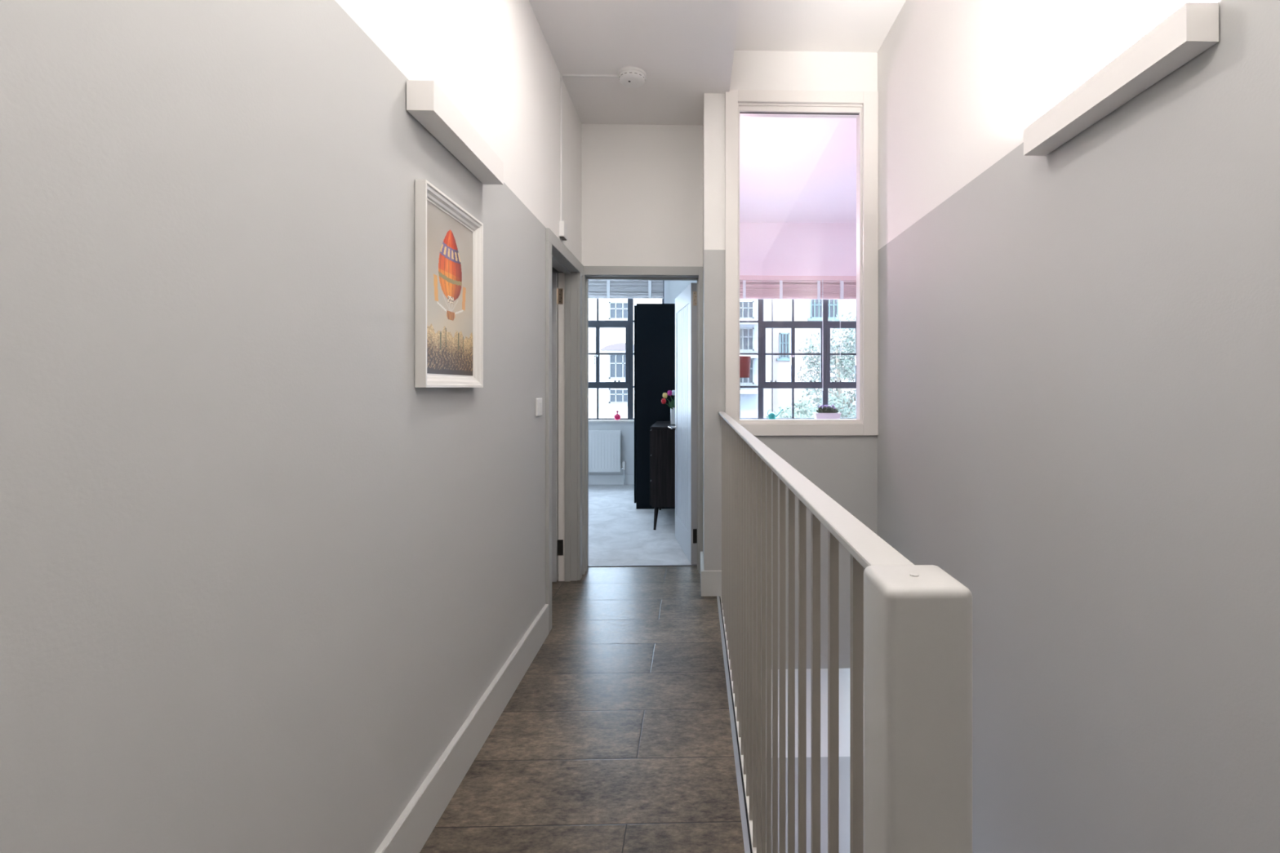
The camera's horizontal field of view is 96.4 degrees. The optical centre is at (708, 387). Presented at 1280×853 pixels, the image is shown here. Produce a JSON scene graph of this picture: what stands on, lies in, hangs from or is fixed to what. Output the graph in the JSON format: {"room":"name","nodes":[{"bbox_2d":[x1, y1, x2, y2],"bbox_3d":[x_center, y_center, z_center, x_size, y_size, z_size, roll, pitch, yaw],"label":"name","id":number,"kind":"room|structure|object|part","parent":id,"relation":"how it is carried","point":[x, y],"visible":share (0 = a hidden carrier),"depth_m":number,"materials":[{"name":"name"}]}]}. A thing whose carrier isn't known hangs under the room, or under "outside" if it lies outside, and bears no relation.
{"room":"upstairs hallway landing","nodes":[
{"label":"upstairs hallway landing","id":0,"kind":"room"},
{"bbox_2d":[0,0,581,852],"bbox_3d":[-0.835,-0.260,0.748,0.120,3.020,6.140,0,0,-2],"label":"wall","id":1,"kind":"structure","parent":0,"point":[258,578],"depth_m":0.98,"materials":[{"name":"paint"}]},
{"bbox_2d":[414,179,483,387],"bbox_3d":[-0.784,-0.281,1.745,0.029,0.562,0.418,0,0,-2],"label":"framed picture","id":2,"kind":"object","parent":1,"relation":"attached to","point":[449,239],"visible":1,"depth_m":1.70,"materials":[{"name":"white paint"}]},
{"bbox_2d":[426,200,472,375],"bbox_3d":[-0.790,-0.281,1.745,0.001,0.488,0.344,0,0,-2],"label":"print","id":3,"kind":"object","parent":2,"relation":"attached to","point":[449,242],"depth_m":1.73},
{"bbox_2d":[406,80,503,184],"bbox_3d":[-0.764,-0.764,1.760,0.074,0.078,0.545,0,0,-2],"label":"wall light","id":4,"kind":"object","parent":1,"relation":"attached to","point":[426,102],"visible":1,"depth_m":1.64,"materials":[{"name":"white paint"}]},
{"bbox_2d":[374,604,548,852],"bbox_3d":[-0.754,1.175,0.285,0.018,0.150,5.210,0,0,-2],"label":"baseboard","id":5,"kind":"structure","parent":1,"relation":"attached to","point":[413,828],"depth_m":1.80,"materials":[{"name":"grey wood"}]},
{"bbox_2d":[535,398,542,416],"bbox_3d":[-0.820,0.095,2.755,0.014,0.086,0.086,0,0,-2],"label":"light switch","id":6,"kind":"object","parent":1,"relation":"attached to","point":[538,401],"visible":1,"depth_m":2.73,"materials":[{"name":"white plastic"}]},
{"bbox_2d":[551,272,563,582],"bbox_3d":[-1.330,0.254,3.644,0.781,1.977,0.044,0,0,-2],"label":"door","id":7,"kind":"structure","parent":1,"relation":"in","point":[554,275],"depth_m":3.63,"materials":[{"name":"grey paint"}]},
{"bbox_2d":[558,272,564,581],"bbox_3d":[-0.952,0.255,3.673,0.041,1.990,0.006,0,0,-2],"label":"trim","id":8,"kind":"structure","parent":1,"relation":"attached to","point":[561,275],"depth_m":3.67,"materials":[{"name":"white wood"}]},
{"bbox_2d":[559,221,567,240],"bbox_3d":[-0.825,-0.885,3.220,0.030,0.089,0.090,0,0,-2],"label":"fused spur","id":9,"kind":"object","parent":1,"relation":"attached to","point":[562,225],"visible":1,"depth_m":3.18,"materials":[{"name":"white plastic"}]},
{"bbox_2d":[545,227,583,632],"bbox_3d":[-0.834,0.219,3.346,0.018,2.062,0.904,0,0,-2],"label":"trim","id":10,"kind":"structure","parent":1,"relation":"attached to","point":[552,240],"depth_m":2.92,"materials":[{"name":"grey wood"}]},
{"bbox_2d":[551,247,577,582],"bbox_3d":[-0.902,0.240,3.317,0.120,2.020,0.770,0,0,-2],"label":"trim","id":11,"kind":"structure","parent":1,"relation":"attached to","point":[559,264],"depth_m":3.67,"materials":[{"name":"grey wood"}]},
{"bbox_2d":[560,74,617,221],"bbox_3d":[-0.675,-1.350,3.223,0.330,0.840,0.016,0,0,-2],"label":"cable trunking","id":12,"kind":"object","parent":1,"relation":"attached to","point":[561,75],"visible":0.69,"depth_m":3.21,"materials":[{"name":"white plastic"}]},
{"bbox_2d":[582,266,702,574],"bbox_3d":[-0.455,0.219,3.894,0.825,2.062,0.170,0,0,-2],"label":"door frame","id":13,"kind":"structure","parent":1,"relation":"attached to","point":[588,270],"depth_m":3.82,"materials":[{"name":"grey wood"}]},
{"bbox_2d":[588,564,697,566],"bbox_3d":[-0.458,1.247,3.980,0.767,0.006,0.014,0,0,-2],"label":"trim","id":14,"kind":"structure","parent":1,"relation":"attached to","point":[616,565],"depth_m":3.98,"materials":[{"name":"silver metal"}]},
{"bbox_2d":[667,283,697,564],"bbox_3d":[-0.209,0.254,4.354,0.117,1.977,0.755,0,0,-12],"label":"door","id":15,"kind":"structure","parent":1,"relation":"in","point":[686,304],"depth_m":4.21,"materials":[{"name":"grey paint"}]},
{"bbox_3d":[-0.293,0.325,4.620,0.065,0.052,0.141,0,0,-12],"label":"handle","id":16,"kind":"part","parent":15,"relation":"part of","materials":[{"name":"silver metal"}]},
{"bbox_2d":[419,484,744,852],"bbox_3d":[-1.111,1.373,2.512,4.311,0.254,9.680,0,0,-2],"label":"floor","id":17,"kind":"structure","parent":0,"point":[616,736],"depth_m":2.10,"materials":[{"name":"tile"}]},
{"bbox_2d":[634,303,675,508],"bbox_3d":[-0.460,0.192,6.440,0.692,2.108,1.200,0,0,-2],"label":"wardrobe","id":18,"kind":"object","parent":17,"relation":"on","point":[654,323],"visible":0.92,"depth_m":5.84,"materials":[{"name":"black paint"}]},
{"bbox_3d":[-0.766,0.171,6.132,0.020,2.030,0.594,0,0,-2],"label":"door","id":19,"kind":"part","parent":18,"relation":"part of","materials":[{"name":"black paint"}]},
{"bbox_2d":[649,421,675,529],"bbox_3d":[-0.324,0.796,5.381,0.445,0.906,0.865,0,0,-2],"label":"dresser","id":20,"kind":"object","parent":17,"relation":"on","point":[662,438],"visible":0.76,"depth_m":4.96,"materials":[{"name":"black wood"}]},
{"bbox_3d":[-0.520,0.482,5.378,0.016,0.210,0.800,0,0,-2],"label":"drawer","id":21,"kind":"part","parent":20,"relation":"part of","materials":[{"name":"black wood"}]},
{"bbox_3d":[-0.520,0.704,5.378,0.016,0.210,0.800,0,0,-2],"label":"drawer","id":22,"kind":"part","parent":20,"relation":"part of","materials":[{"name":"black wood"}]},
{"bbox_3d":[-0.520,0.926,5.378,0.016,0.210,0.800,0,0,-2],"label":"drawer","id":23,"kind":"part","parent":20,"relation":"part of","materials":[{"name":"black wood"}]},
{"bbox_3d":[-0.471,1.145,5.009,0.041,0.208,0.086,0,0,25],"label":"leg","id":24,"kind":"part","parent":20,"relation":"part of","materials":[{"name":"black wood"}]},
{"bbox_2d":[670,407,675,424],"bbox_3d":[-0.304,0.265,5.294,0.104,0.156,0.090,0,0,-2],"label":"vase","id":25,"kind":"object","parent":20,"relation":"on","point":[672,411],"visible":0.36,"depth_m":5.25,"materials":[{"name":"white ceramic"}]},
{"bbox_2d":[661,398,672,408],"bbox_3d":[-0.382,0.153,5.222,0.112,0.104,0.045,0,0,-10],"label":"tulip","id":26,"kind":"object","parent":25,"relation":"on","point":[663,400],"visible":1,"depth_m":5.20,"materials":[{"name":"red plant"}]},
{"bbox_2d":[662,392,672,407],"bbox_3d":[-0.380,0.126,5.268,0.099,0.155,0.046,0,0,-2],"label":"tulip","id":27,"kind":"object","parent":25,"relation":"on","point":[664,394],"visible":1,"depth_m":5.25,"materials":[{"name":"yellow plant"}]},
{"bbox_2d":[667,390,674,407],"bbox_3d":[-0.358,0.115,5.315,0.057,0.176,0.046,0,0,24],"label":"tulip","id":28,"kind":"object","parent":25,"relation":"on","point":[669,392],"visible":1,"depth_m":5.30,"materials":[{"name":"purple plant"}]},
{"bbox_2d":[671,390,675,407],"bbox_3d":[-0.330,0.114,5.357,0.045,0.179,0.058,0,0,-15],"label":"tulip","id":29,"kind":"object","parent":25,"relation":"on","point":[673,391],"visible":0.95,"depth_m":5.34,"materials":[{"name":"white plant"}]},
{"bbox_2d":[551,124,702,573],"bbox_3d":[-1.672,-0.440,3.873,3.260,3.380,0.150,0,0,-2],"label":"wall","id":30,"kind":"structure","parent":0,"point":[642,185],"depth_m":3.83,"materials":[{"name":"paint"}]},
{"bbox_2d":[528,0,740,124],"bbox_3d":[-0.298,-1.900,0.762,0.975,0.260,6.140,0,0,-2],"label":"ceiling","id":31,"kind":"structure","parent":0,"point":[684,49],"depth_m":3.00,"materials":[{"name":"white paint"}]},
{"bbox_2d":[617,66,646,88],"bbox_3d":[-0.434,-1.746,3.215,0.160,0.048,0.160,0,0,-2],"label":"smoke detector","id":32,"kind":"object","parent":31,"relation":"attached to","point":[632,77],"visible":1,"depth_m":3.17,"materials":[{"name":"white plastic"}]},
{"bbox_3d":[-0.434,-1.763,3.215,0.160,0.014,0.160,0,0,-2],"label":"plate","id":33,"kind":"part","parent":32,"relation":"part of","materials":[{"name":"white plastic"}]},
{"bbox_2d":[702,93,724,597],"bbox_3d":[0.028,-0.075,3.632,0.127,3.390,0.420,0,0,-2],"label":"wall pier","id":34,"kind":"object","parent":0,"point":[713,118],"visible":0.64,"depth_m":3.42,"materials":[{"name":"paint"}]},
{"bbox_2d":[700,551,721,596],"bbox_3d":[0.020,1.175,3.613,0.145,0.150,0.418,0,0,-2],"label":"baseboard","id":35,"kind":"object","parent":34,"relation":"attached to","point":[710,580],"visible":0.74,"depth_m":3.40,"materials":[{"name":"grey wood"}]},
{"bbox_2d":[588,222,856,475],"bbox_3d":[-0.096,-0.375,7.470,6.600,3.750,0.260,0,0,-2],"label":"wall","id":36,"kind":"structure","parent":0,"point":[771,249],"depth_m":7.37,"materials":[{"name":"white paint"}]},
{"bbox_2d":[588,430,626,484],"bbox_3d":[-1.640,0.894,7.256,1.161,0.699,0.086,0,0,-2],"label":"radiator","id":37,"kind":"object","parent":36,"relation":"attached to","point":[604,446],"visible":0.45,"depth_m":7.22,"materials":[{"name":"white metal"}]},
{"bbox_3d":[-1.671,0.812,7.226,1.098,0.535,0.026,0,0,-2],"label":"panel","id":38,"kind":"part","parent":37,"relation":"part of","materials":[{"name":"white metal"}]},
{"bbox_2d":[588,474,634,484],"bbox_3d":[-1.761,1.185,7.286,3.260,0.130,0.020,0,0,-2],"label":"baseboard","id":39,"kind":"structure","parent":36,"relation":"attached to","point":[606,479],"depth_m":7.29,"materials":[{"name":"white paint"}]},
{"bbox_2d":[588,419,634,422],"bbox_3d":[-1.652,0.431,7.304,2.180,0.027,0.070,0,0,-2],"label":"window sill","id":40,"kind":"structure","parent":36,"relation":"attached to","point":[589,420],"depth_m":7.28,"materials":[{"name":"white"}]},
{"bbox_2d":[613,410,620,420],"bbox_3d":[-1.177,0.356,7.307,0.084,0.124,0.044,0,0,-2],"label":"perfume bottle","id":41,"kind":"object","parent":40,"relation":"on","point":[616,416],"visible":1,"depth_m":7.29,"materials":[{"name":"pink glass"}]},
{"bbox_2d":[588,280,664,419],"bbox_3d":[-1.650,-0.495,7.343,2.145,1.850,0.082,0,0,-2],"label":"window","id":42,"kind":"structure","parent":36,"relation":"in","point":[628,325],"depth_m":7.34,"materials":[{"name":"grey metal"}]},
{"bbox_3d":[-1.439,-0.501,7.360,0.845,1.838,0.059,0,0,-2],"label":"sash","id":43,"kind":"part","parent":42,"relation":"part of","materials":[{"name":"grey metal"}]},
{"bbox_2d":[588,280,663,298],"bbox_3d":[-1.632,-1.280,7.226,2.115,0.299,0.068,0,0,-2],"label":"blind","id":44,"kind":"object","parent":42,"relation":"attached to","point":[597,289],"visible":0.35,"depth_m":7.22,"materials":[{"name":"grey fabric"}]},
{"bbox_3d":[-1.632,-1.146,7.230,2.103,0.022,0.052,0,0,-2],"label":"rail","id":45,"kind":"part","parent":44,"relation":"part of","materials":[{"name":"grey"}]},
{"bbox_2d":[740,418,810,419],"bbox_3d":[1.518,0.427,7.357,2.620,0.035,0.130,0,0,-2],"label":"window sill","id":46,"kind":"structure","parent":36,"relation":"attached to","point":[740,419],"depth_m":7.36,"materials":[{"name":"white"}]},
{"bbox_2d":[767,408,783,419],"bbox_3d":[0.856,0.341,7.325,0.208,0.138,0.092,0,0,-2],"label":"watering can","id":47,"kind":"object","parent":46,"relation":"on","point":[771,415],"visible":1,"depth_m":7.30,"materials":[{"name":"teal metal"}]},
{"bbox_2d":[813,404,841,418],"bbox_3d":[1.528,0.315,7.344,0.340,0.189,0.128,0,0,-2],"label":"flower planter","id":48,"kind":"object","parent":46,"relation":"on","point":[827,412],"visible":1,"depth_m":7.30,"materials":[{"name":"white ceramic"}]},
{"bbox_2d":[739,280,856,418],"bbox_3d":[1.516,-0.495,7.426,2.580,1.850,0.082,0,0,-2],"label":"window","id":49,"kind":"structure","parent":36,"relation":"in","point":[824,326],"depth_m":7.41,"materials":[{"name":"grey metal"}]},
{"bbox_3d":[1.095,-0.501,7.427,0.845,1.838,0.059,0,0,-2],"label":"sash","id":50,"kind":"part","parent":49,"relation":"part of","materials":[{"name":"grey metal"}]},
{"bbox_2d":[739,275,856,391],"bbox_3d":[1.524,-0.695,7.305,2.530,1.470,0.074,0,0,-2],"label":"blind","id":51,"kind":"object","parent":49,"relation":"attached to","point":[751,286],"visible":0.47,"depth_m":7.28,"materials":[{"name":"pink"}]},
{"bbox_3d":[1.524,-1.146,7.312,2.518,0.022,0.052,0,0,-2],"label":"rail","id":52,"kind":"part","parent":51,"relation":"part of","materials":[{"name":"pink"}]},
{"bbox_3d":[1.680,-0.880,7.280,0.015,1.000,0.016,0,0,-2],"label":"cord","id":53,"kind":"part","parent":51,"relation":"part of","materials":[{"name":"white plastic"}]},
{"bbox_3d":[1.940,-0.501,7.449,0.845,1.838,0.059,0,0,-2],"label":"sash","id":54,"kind":"part","parent":49,"relation":"part of","materials":[{"name":"clear glass"}]},
{"bbox_2d":[739,116,856,223],"bbox_3d":[1.607,-2.190,5.504,3.300,0.120,3.840,0,0,-2],"label":"ceiling","id":55,"kind":"structure","parent":0,"point":[793,170],"depth_m":5.60,"materials":[{"name":"white paint"}]},
{"bbox_2d":[724,50,877,656],"bbox_3d":[0.618,-0.205,3.497,1.044,3.650,0.120,0,0,-2],"label":"wall","id":56,"kind":"structure","parent":0,"point":[844,467],"depth_m":3.44,"materials":[{"name":"paint"}]},
{"bbox_2d":[716,595,752,852],"bbox_3d":[0.093,1.349,1.946,0.015,0.203,2.954,0,0,-2],"label":"trim","id":57,"kind":"structure","parent":56,"relation":"attached to","point":[744,822],"depth_m":1.97,"materials":[{"name":"white wood"}]},
{"bbox_2d":[771,668,849,852],"bbox_3d":[0.541,2.835,3.560,0.953,2.430,0.110,0,0,-2],"label":"wall","id":58,"kind":"structure","parent":0,"point":[844,673],"depth_m":3.51,"materials":[{"name":"paint"}]},
{"bbox_2d":[771,655,849,669],"bbox_3d":[0.542,1.661,3.525,0.953,0.079,0.180,0,0,-2],"label":"wall","id":59,"kind":"structure","parent":0,"point":[844,660],"depth_m":3.44,"materials":[{"name":"paint"}]},
{"bbox_2d":[720,595,756,852],"bbox_3d":[0.127,1.436,1.947,0.040,0.368,2.954,0,0,-2],"label":"trim","id":60,"kind":"structure","parent":59,"relation":"attached to","point":[747,797],"depth_m":1.91,"materials":[{"name":"white wood"}]},
{"bbox_2d":[733,0,906,52],"bbox_3d":[0.706,-2.080,0.579,1.021,0.100,5.720,0,0,-2],"label":"ceiling","id":61,"kind":"structure","parent":0,"point":[784,25],"depth_m":3.19,"materials":[{"name":"white paint"}]},
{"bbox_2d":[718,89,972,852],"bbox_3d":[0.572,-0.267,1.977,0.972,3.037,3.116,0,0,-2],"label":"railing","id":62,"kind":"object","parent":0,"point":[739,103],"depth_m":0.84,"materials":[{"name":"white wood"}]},
{"bbox_3d":[0.112,0.150,1.944,0.037,0.010,2.960,0,0,-2],"label":"handrail","id":63,"kind":"part","parent":62,"relation":"part of","materials":[{"name":"white wood"}]},
{"bbox_3d":[0.120,0.698,1.916,0.064,1.108,3.016,0,0,-2],"label":"balustrade","id":64,"kind":"part","parent":62,"relation":"part of","materials":[{"name":"white wood"}]},
{"bbox_3d":[0.159,0.698,0.439,0.064,1.105,0.062,0,0,-2],"label":"newel post","id":65,"kind":"part","parent":62,"relation":"part of","materials":[{"name":"white wood"}]},
{"bbox_2d":[877,0,1279,852],"bbox_3d":[1.156,1.010,0.591,0.120,6.080,5.720,0,0,-2],"label":"wall","id":66,"kind":"structure","parent":0,"point":[1079,341],"depth_m":1.58,"materials":[{"name":"paint"}]},
{"bbox_2d":[1023,2,1218,155],"bbox_3d":[1.035,-0.771,1.496,0.074,0.082,0.593,0,0,-2],"label":"wall light","id":67,"kind":"object","parent":66,"relation":"attached to","point":[1191,29],"visible":1,"depth_m":1.37,"materials":[{"name":"white paint"}]},
{"bbox_3d":[1.650,1.375,5.505,3.213,0.250,3.840,0,0,-2],"label":"floor","id":68,"kind":"structure","parent":0,"visible":0},
{"bbox_2d":[739,355,751,419],"bbox_3d":[0.352,0.445,6.612,0.270,1.610,0.270,0,0,-2],"label":"floor lamp","id":69,"kind":"object","parent":68,"relation":"on","point":[744,361],"visible":0.27,"depth_m":6.51,"materials":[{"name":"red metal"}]},
{"bbox_3d":[0.352,-0.237,6.612,0.270,0.245,0.270,0,0,-2],"label":"lamp shade","id":70,"kind":"part","parent":69,"relation":"part of","materials":[{"name":"red fabric"}]},
{"label":"outside","id":71,"kind":"structure","parent":0,"visible":0},
{"bbox_3d":[-1.283,9.350,48.983,120.000,0.200,82.000,0,0,-2],"label":"ground","id":72,"kind":"structure","parent":71,"visible":0},
{"bbox_2d":[588,298,662,417],"bbox_3d":[-6.625,1.950,29.662,12.307,14.600,8.350,0,0,-2],"label":"building","id":73,"kind":"structure","parent":72,"relation":"on","point":[612,367],"depth_m":25.88,"materials":[{"name":"grey"}]},
{"bbox_3d":[-4.072,-0.980,25.890,0.965,1.170,0.016,0,0,-2],"label":"pane","id":74,"kind":"part","parent":73,"relation":"part of","materials":[{"name":"white"}]},
{"bbox_3d":[-4.072,-3.495,25.890,0.965,0.819,0.016,0,0,-2],"label":"pane","id":75,"kind":"part","parent":73,"relation":"part of","materials":[{"name":"black"}]},
{"bbox_3d":[-4.072,0.380,25.890,0.965,0.673,0.016,0,0,-2],"label":"pane","id":76,"kind":"part","parent":73,"relation":"part of","materials":[{"name":"black"}]},
{"bbox_2d":[739,298,771,417],"bbox_3d":[1.435,1.500,33.499,3.577,15.500,9.100,0,0,-2],"label":"building","id":77,"kind":"structure","parent":72,"relation":"on","point":[748,307],"depth_m":30.06,"materials":[{"name":"grey"}]},
{"bbox_3d":[1.931,-4.100,30.049,0.877,0.945,0.016,0,0,-2],"label":"pane","id":78,"kind":"part","parent":77,"relation":"part of","materials":[{"name":"black"}]},
{"bbox_3d":[1.931,-2.548,30.049,0.877,1.215,0.016,0,0,-2],"label":"pane","id":79,"kind":"part","parent":77,"relation":"part of","materials":[{"name":"black"}]},
{"bbox_3d":[1.931,-0.861,30.049,0.877,1.350,0.016,0,0,-2],"label":"pane","id":80,"kind":"part","parent":77,"relation":"part of","materials":[{"name":"black"}]},
{"bbox_2d":[765,396,818,417],"bbox_3d":[2.295,4.756,16.113,2.590,8.996,2.222,0,0,-36],"label":"tree","id":81,"kind":"object","parent":72,"relation":"on","point":[805,410],"visible":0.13,"depth_m":16.06,"materials":[{"name":"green plant"}]},
{"bbox_2d":[771,299,855,417],"bbox_3d":[9.365,1.250,38.198,11.277,16.000,8.120,0,0,-2],"label":"building","id":82,"kind":"structure","parent":72,"relation":"on","point":[781,309],"depth_m":34.15,"materials":[{"name":"brick"}]},
{"bbox_3d":[4.520,-2.505,34.118,0.612,1.530,0.016,0,0,-2],"label":"pane","id":83,"kind":"part","parent":82,"relation":"part of","materials":[{"name":"black"}]},
{"bbox_3d":[6.470,-4.819,34.169,0.765,1.339,0.016,0,0,-2],"label":"pane","id":84,"kind":"part","parent":82,"relation":"part of","materials":[{"name":"black"}]},
{"bbox_3d":[7.368,-4.819,34.193,0.803,1.339,0.016,0,0,-2],"label":"pane","id":85,"kind":"part","parent":82,"relation":"part of","materials":[{"name":"black"}]},
{"bbox_2d":[796,311,855,417],"bbox_3d":[5.488,3.223,21.154,4.259,12.063,5.213,0,0,-2],"label":"tree","id":86,"kind":"object","parent":72,"relation":"on","point":[840,399],"visible":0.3,"depth_m":21.07,"materials":[{"name":"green plant"}]}
]}

